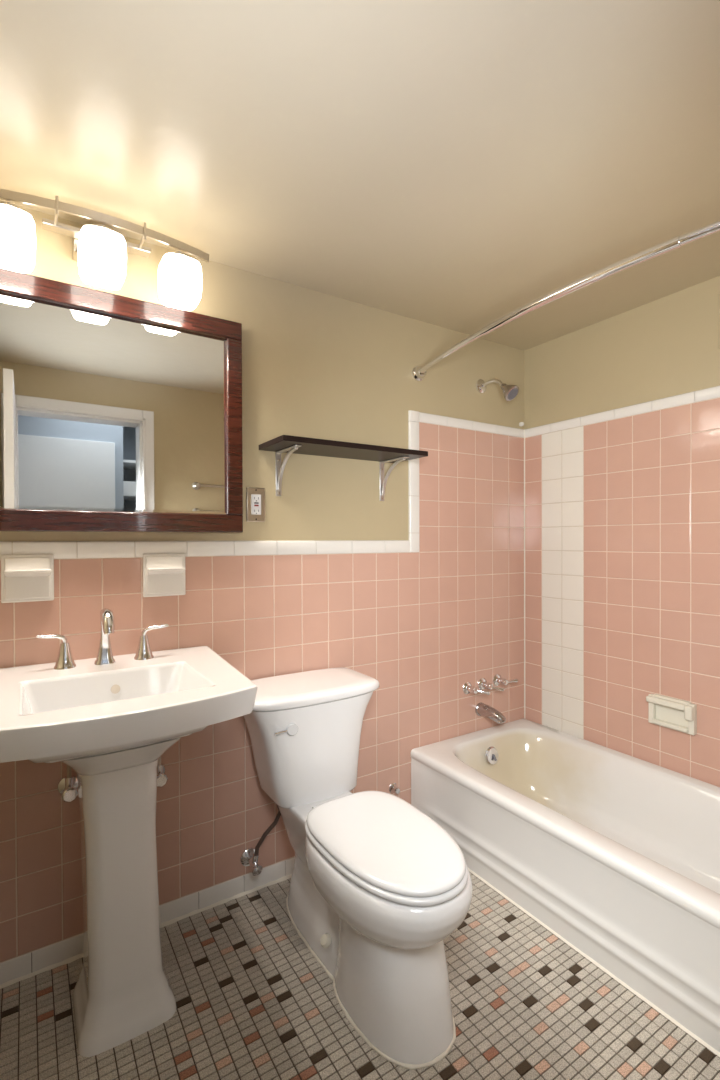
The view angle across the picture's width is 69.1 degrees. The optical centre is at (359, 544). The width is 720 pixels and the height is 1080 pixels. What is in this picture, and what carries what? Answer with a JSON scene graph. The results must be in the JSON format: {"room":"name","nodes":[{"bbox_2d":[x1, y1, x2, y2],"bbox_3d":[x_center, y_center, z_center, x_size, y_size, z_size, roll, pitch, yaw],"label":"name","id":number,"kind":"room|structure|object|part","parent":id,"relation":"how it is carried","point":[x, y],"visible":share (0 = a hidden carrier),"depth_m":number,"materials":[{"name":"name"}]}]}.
{"room":"bathroom","nodes":[
{"label":"bathroom","id":0,"kind":"room"},
{"bbox_2d":[0,201,524,962],"bbox_3d":[-0.214,0.148,1.942,2.540,2.162,0.105,-1,1,-33],"label":"wall","id":1,"kind":"structure","parent":0,"point":[446,615],"depth_m":1.89,"materials":[{"name":"paint"}]},
{"bbox_2d":[1,554,53,602],"bbox_3d":[-0.901,0.091,1.419,0.123,0.130,0.047,-1,1,-33],"label":"soap holder","id":2,"kind":"object","parent":1,"relation":"attached to","point":[24,577],"visible":1,"depth_m":1.42,"materials":[{"name":"white ceramic"}]},
{"bbox_2d":[57,765,77,802],"bbox_3d":[-0.799,0.577,1.465,0.082,0.269,0.081,-1,1,-33],"label":"shutoff valve","id":3,"kind":"object","parent":1,"relation":"attached to","point":[67,786],"visible":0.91,"depth_m":1.45,"materials":[{"name":"silver metal"}]},
{"bbox_3d":[-0.796,0.685,1.434,0.040,0.040,0.014,-1,1,-33],"label":"handle","id":4,"kind":"part","parent":3,"relation":"part of","materials":[{"name":"silver metal"}]},
{"bbox_2d":[0,189,208,309],"bbox_3d":[-0.715,-0.797,1.439,0.590,0.177,0.216,-1,1,-33],"label":"vanity light","id":5,"kind":"object","parent":1,"relation":"attached to","point":[100,252],"visible":1,"depth_m":1.37,"materials":[{"name":"white glass"}]},
{"bbox_3d":[-0.874,-0.766,1.304,0.113,0.119,0.113,-1,1,-33],"label":"lamp shade","id":6,"kind":"part","parent":5,"relation":"part of","materials":[{"name":"white glass"}]},
{"bbox_3d":[-0.758,-0.845,1.504,0.120,0.060,0.060,-1,1,-33],"label":"plate","id":7,"kind":"part","parent":5,"relation":"part of","materials":[{"name":"silver metal"}]},
{"bbox_3d":[-0.687,-0.767,1.395,0.113,0.119,0.113,-1,1,-33],"label":"lamp shade","id":8,"kind":"part","parent":5,"relation":"part of","materials":[{"name":"white glass"}]},
{"bbox_3d":[-0.526,-0.769,1.527,0.113,0.119,0.113,-1,1,-33],"label":"lamp shade","id":9,"kind":"part","parent":5,"relation":"part of","materials":[{"name":"white glass"}]},
{"bbox_2d":[0,268,242,532],"bbox_3d":[-0.767,-0.386,1.516,0.875,0.694,0.035,-1,1,-33],"label":"wall mirror","id":10,"kind":"object","parent":1,"relation":"attached to","point":[118,413],"visible":1,"depth_m":1.54,"materials":[{"name":"brown wood"}]},
{"bbox_3d":[-0.768,-0.704,1.513,0.875,0.058,0.035,-1,1,-33],"label":"rail","id":11,"kind":"part","parent":10,"relation":"part of","materials":[{"name":"brown wood"}]},
{"bbox_3d":[-0.766,-0.068,1.518,0.875,0.058,0.035,-1,1,-33],"label":"rail","id":12,"kind":"part","parent":10,"relation":"part of","materials":[{"name":"brown wood"}]},
{"bbox_3d":[-0.420,-0.389,1.738,0.050,0.578,0.035,-1,1,-33],"label":"rail","id":13,"kind":"part","parent":10,"relation":"part of","materials":[{"name":"brown wood"}]},
{"bbox_2d":[0,857,294,988],"bbox_3d":[-0.482,1.152,1.714,1.628,0.059,0.024,-1,1,-33],"label":"baseboard","id":14,"kind":"structure","parent":1,"relation":"attached to","point":[23,967],"depth_m":1.65,"materials":[{"name":"white tile"}]},
{"bbox_2d":[157,757,167,786],"bbox_3d":[-0.609,0.674,1.588,0.029,0.088,0.081,-1,1,-33],"label":"shutoff valve","id":15,"kind":"object","parent":1,"relation":"attached to","point":[162,779],"visible":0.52,"depth_m":1.55,"materials":[{"name":"silver metal"}]},
{"bbox_3d":[-0.595,0.704,1.563,0.040,0.040,0.014,-1,1,-33],"label":"handle","id":16,"kind":"part","parent":15,"relation":"part of","materials":[{"name":"silver metal"}]},
{"bbox_2d":[143,553,185,596],"bbox_3d":[-0.598,0.093,1.613,0.127,0.133,0.047,-1,1,-33],"label":"toothbrush holder","id":17,"kind":"object","parent":1,"relation":"attached to","point":[164,574],"visible":1,"depth_m":1.62,"materials":[{"name":"white ceramic"}]},
{"bbox_2d":[246,487,264,521],"bbox_3d":[-0.356,-0.138,1.794,0.068,0.118,0.012,-1,1,-33],"label":"wall outlet","id":18,"kind":"object","parent":1,"relation":"attached to","point":[255,497],"visible":1,"depth_m":1.79,"materials":[{"name":"silver metal"}]},
{"bbox_2d":[251,494,260,514],"bbox_3d":[-0.356,-0.139,1.793,0.034,0.069,0.004,-1,1,-33],"label":"receptacle","id":19,"kind":"object","parent":18,"relation":"attached to","point":[255,498],"depth_m":1.79,"materials":[{"name":"white plastic"}]},
{"bbox_2d":[240,805,280,875],"bbox_3d":[-0.327,0.958,1.755,0.119,0.272,0.107,-1,1,-33],"label":"supply valve","id":20,"kind":"object","parent":1,"relation":"attached to","point":[249,857],"visible":0.86,"depth_m":1.75,"materials":[{"name":"silver metal"}]},
{"bbox_3d":[-0.337,1.071,1.719,0.038,0.036,0.021,-1,1,-33],"label":"handle","id":21,"kind":"part","parent":20,"relation":"part of","materials":[{"name":"silver metal"}]},
{"bbox_2d":[0,410,523,559],"bbox_3d":[-0.190,-0.258,1.901,2.340,0.584,0.010,-1,1,-33],"label":"trim","id":22,"kind":"structure","parent":1,"relation":"attached to","point":[59,549],"depth_m":1.84,"materials":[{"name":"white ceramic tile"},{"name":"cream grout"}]},
{"bbox_2d":[259,435,427,500],"bbox_3d":[-0.048,-0.260,1.876,0.586,0.174,0.205,-1,1,-33],"label":"wall shelf","id":23,"kind":"object","parent":1,"relation":"attached to","point":[288,444],"visible":1,"depth_m":1.84,"materials":[{"name":"brown wood"}]},
{"bbox_2d":[389,783,399,793],"bbox_3d":[0.143,0.982,2.098,0.042,0.042,0.035,-1,1,-33],"label":"cap","id":24,"kind":"object","parent":1,"relation":"attached to","point":[393,788],"visible":1,"depth_m":2.09,"materials":[{"name":"silver metal"}]},
{"bbox_2d":[463,682,490,694],"bbox_3d":[0.513,0.637,2.297,0.112,0.054,0.053,0,1,44],"label":"tub valve","id":25,"kind":"object","parent":1,"relation":"attached to","point":[468,688],"visible":1,"depth_m":2.29,"materials":[{"name":"silver metal"}]},
{"bbox_3d":[0.535,0.641,2.284,0.069,0.023,0.017,0,0,15],"label":"lever","id":26,"kind":"part","parent":25,"relation":"part of","materials":[{"name":"silver metal"}]},
{"bbox_2d":[475,702,505,723],"bbox_3d":[0.583,0.747,2.317,0.060,0.064,0.140,-1,1,-33],"label":"tub spout","id":27,"kind":"object","parent":1,"relation":"attached to","point":[481,709],"visible":1,"depth_m":2.31,"materials":[{"name":"silver metal"}]},
{"bbox_2d":[478,678,503,690],"bbox_3d":[0.589,0.633,2.354,0.108,0.054,0.058,0,1,35],"label":"tub valve","id":28,"kind":"object","parent":1,"relation":"attached to","point":[482,683],"visible":1,"depth_m":2.35,"materials":[{"name":"silver metal"}]},
{"bbox_3d":[0.613,0.641,2.344,0.069,0.032,0.017,0,0,-3],"label":"lever","id":29,"kind":"part","parent":28,"relation":"part of","materials":[{"name":"silver metal"}]},
{"bbox_2d":[476,379,518,400],"bbox_3d":[0.609,-0.687,2.300,0.072,0.131,0.199,-1,1,-35],"label":"shower","id":30,"kind":"object","parent":1,"relation":"attached to","point":[510,392],"visible":1,"depth_m":2.26,"materials":[{"name":"silver metal"}]},
{"bbox_3d":[0.589,-0.710,2.321,0.018,0.050,0.127,-1,1,-35],"label":"arm","id":31,"kind":"part","parent":30,"relation":"part of","materials":[{"name":"silver metal"}]},
{"bbox_2d":[493,674,517,685],"bbox_3d":[0.674,0.628,2.413,0.092,0.054,0.075,-1,1,-33],"label":"tub valve","id":32,"kind":"object","parent":1,"relation":"attached to","point":[497,680],"visible":1,"depth_m":2.40,"materials":[{"name":"silver metal"}]},
{"bbox_2d":[412,220,719,380],"bbox_3d":[0.619,-0.709,1.504,0.155,0.062,1.553,-1,1,-33],"label":"shower curtain rod","id":33,"kind":"object","parent":1,"relation":"attached to","point":[418,372],"visible":1,"depth_m":1.41,"materials":[{"name":"silver metal"}]},
{"bbox_2d":[0,0,719,350],"bbox_3d":[0.227,-0.969,1.238,2.540,0.080,1.755,-1,1,-33],"label":"ceiling","id":34,"kind":"structure","parent":0,"point":[456,165],"depth_m":1.19,"materials":[{"name":"paint"}]},
{"bbox_2d":[0,872,719,1079],"bbox_3d":[0.235,1.213,1.256,2.540,0.060,1.755,-1,1,-33],"label":"floor","id":35,"kind":"structure","parent":0,"point":[253,1002],"depth_m":1.31,"materials":[{"name":"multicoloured tile"}]},
{"bbox_2d":[0,608,257,1056],"bbox_3d":[-0.604,0.680,1.288,0.633,1.012,0.589,-1,1,-33],"label":"pedestal sink","id":36,"kind":"object","parent":35,"relation":"on","point":[109,718],"visible":1,"depth_m":1.25,"materials":[{"name":"white ceramic"}]},
{"bbox_2d":[36,634,75,669],"bbox_3d":[-0.813,0.282,1.401,0.093,0.096,0.053,-1,1,-33],"label":"handle","id":37,"kind":"object","parent":36,"relation":"on","point":[65,661],"depth_m":1.40,"materials":[{"name":"silver metal"}]},
{"bbox_2d":[94,608,114,664],"bbox_3d":[-0.691,0.251,1.426,0.053,0.156,0.124,-1,1,-33],"label":"faucet","id":38,"kind":"object","parent":36,"relation":"on","point":[104,655],"depth_m":1.44,"materials":[{"name":"silver metal"}]},
{"bbox_2d":[0,646,257,762],"bbox_3d":[-0.605,0.395,1.286,0.633,0.130,0.589,-1,1,-33],"label":"basin","id":39,"kind":"object","parent":36,"relation":"in","point":[91,709],"depth_m":1.17,"materials":[{"name":"white ceramic"}]},
{"bbox_2d":[134,624,168,659],"bbox_3d":[-0.611,0.281,1.530,0.093,0.096,0.053,-1,1,-33],"label":"handle","id":40,"kind":"object","parent":36,"relation":"on","point":[143,652],"depth_m":1.51,"materials":[{"name":"silver metal"}]},
{"bbox_2d":[243,667,472,1069],"bbox_3d":[-0.026,0.822,1.506,0.465,0.727,0.825,-1,1,-33],"label":"toilet","id":41,"kind":"object","parent":35,"relation":"on","point":[377,888],"visible":0.99,"depth_m":1.33,"materials":[{"name":"white ceramic"}]},
{"bbox_3d":[-0.228,0.559,1.568,0.059,0.011,0.013,-1,1,-33],"label":"lever arm","id":42,"kind":"part","parent":41,"relation":"part of","materials":[{"name":"silver metal"}]},
{"bbox_3d":[-0.207,0.557,1.586,0.036,0.036,0.029,0,1,-24],"label":"flush lever","id":43,"kind":"part","parent":41,"relation":"part of","materials":[{"name":"white plastic"}]},
{"bbox_3d":[-0.176,0.657,1.735,0.440,0.332,0.260,-1,1,-33],"label":"tank","id":44,"kind":"part","parent":41,"relation":"part of","materials":[{"name":"white ceramic"}]},
{"bbox_3d":[-0.175,0.474,1.734,0.465,0.033,0.277,-1,1,-33],"label":"tank lid","id":45,"kind":"part","parent":41,"relation":"part of","materials":[{"name":"white ceramic"}]},
{"bbox_3d":[-0.008,0.988,1.503,0.346,0.387,0.800,-1,1,-33],"label":"bowl","id":46,"kind":"part","parent":41,"relation":"part of","materials":[{"name":"white ceramic"}]},
{"bbox_3d":[0.069,0.766,1.373,0.314,0.020,0.484,-1,1,-33],"label":"lid","id":47,"kind":"part","parent":41,"relation":"part of","materials":[{"name":"white plastic"}]},
{"bbox_3d":[0.069,0.786,1.373,0.322,0.017,0.492,-1,1,-33],"label":"seat","id":48,"kind":"part","parent":41,"relation":"part of","materials":[{"name":"white plastic"}]},
{"bbox_2d":[411,718,719,1056],"bbox_3d":[0.916,1.010,1.707,0.700,0.334,1.527,-1,1,-33],"label":"bathtub","id":49,"kind":"object","parent":35,"relation":"on","point":[616,854],"visible":0.92,"depth_m":1.74,"materials":[{"name":"ceramic"}]},
{"bbox_3d":[0.571,0.911,2.258,0.076,0.075,0.026,-1,1,-33],"label":"overflow plate","id":50,"kind":"part","parent":49,"relation":"part of","materials":[{"name":"silver metal"}]},
{"bbox_2d":[524,276,719,786],"bbox_3d":[1.283,0.143,1.866,0.101,2.162,1.662,-1,1,-33],"label":"wall","id":51,"kind":"structure","parent":0,"point":[622,515],"depth_m":2.09,"materials":[{"name":"tile"}]},
{"bbox_2d":[525,386,719,437],"bbox_3d":[1.212,-0.534,1.880,0.010,0.042,1.540,-1,1,-33],"label":"trim","id":52,"kind":"structure","parent":51,"relation":"attached to","point":[713,392],"depth_m":2.08,"materials":[{"name":"white tile"}]},
{"bbox_2d":[646,694,696,734],"bbox_3d":[1.156,0.628,1.948,0.038,0.113,0.166,-1,1,-33],"label":"soap dish","id":53,"kind":"object","parent":51,"relation":"attached to","point":[680,715],"visible":1,"depth_m":1.94,"materials":[{"name":"beige ceramic"}]},
{"bbox_2d":[652,718,688,732],"bbox_3d":[1.157,0.671,1.947,0.029,0.014,0.128,-1,1,-33],"label":"tray","id":54,"kind":"object","parent":53,"relation":"on","point":[672,723],"depth_m":1.94,"materials":[{"name":"beige ceramic"}]}
]}

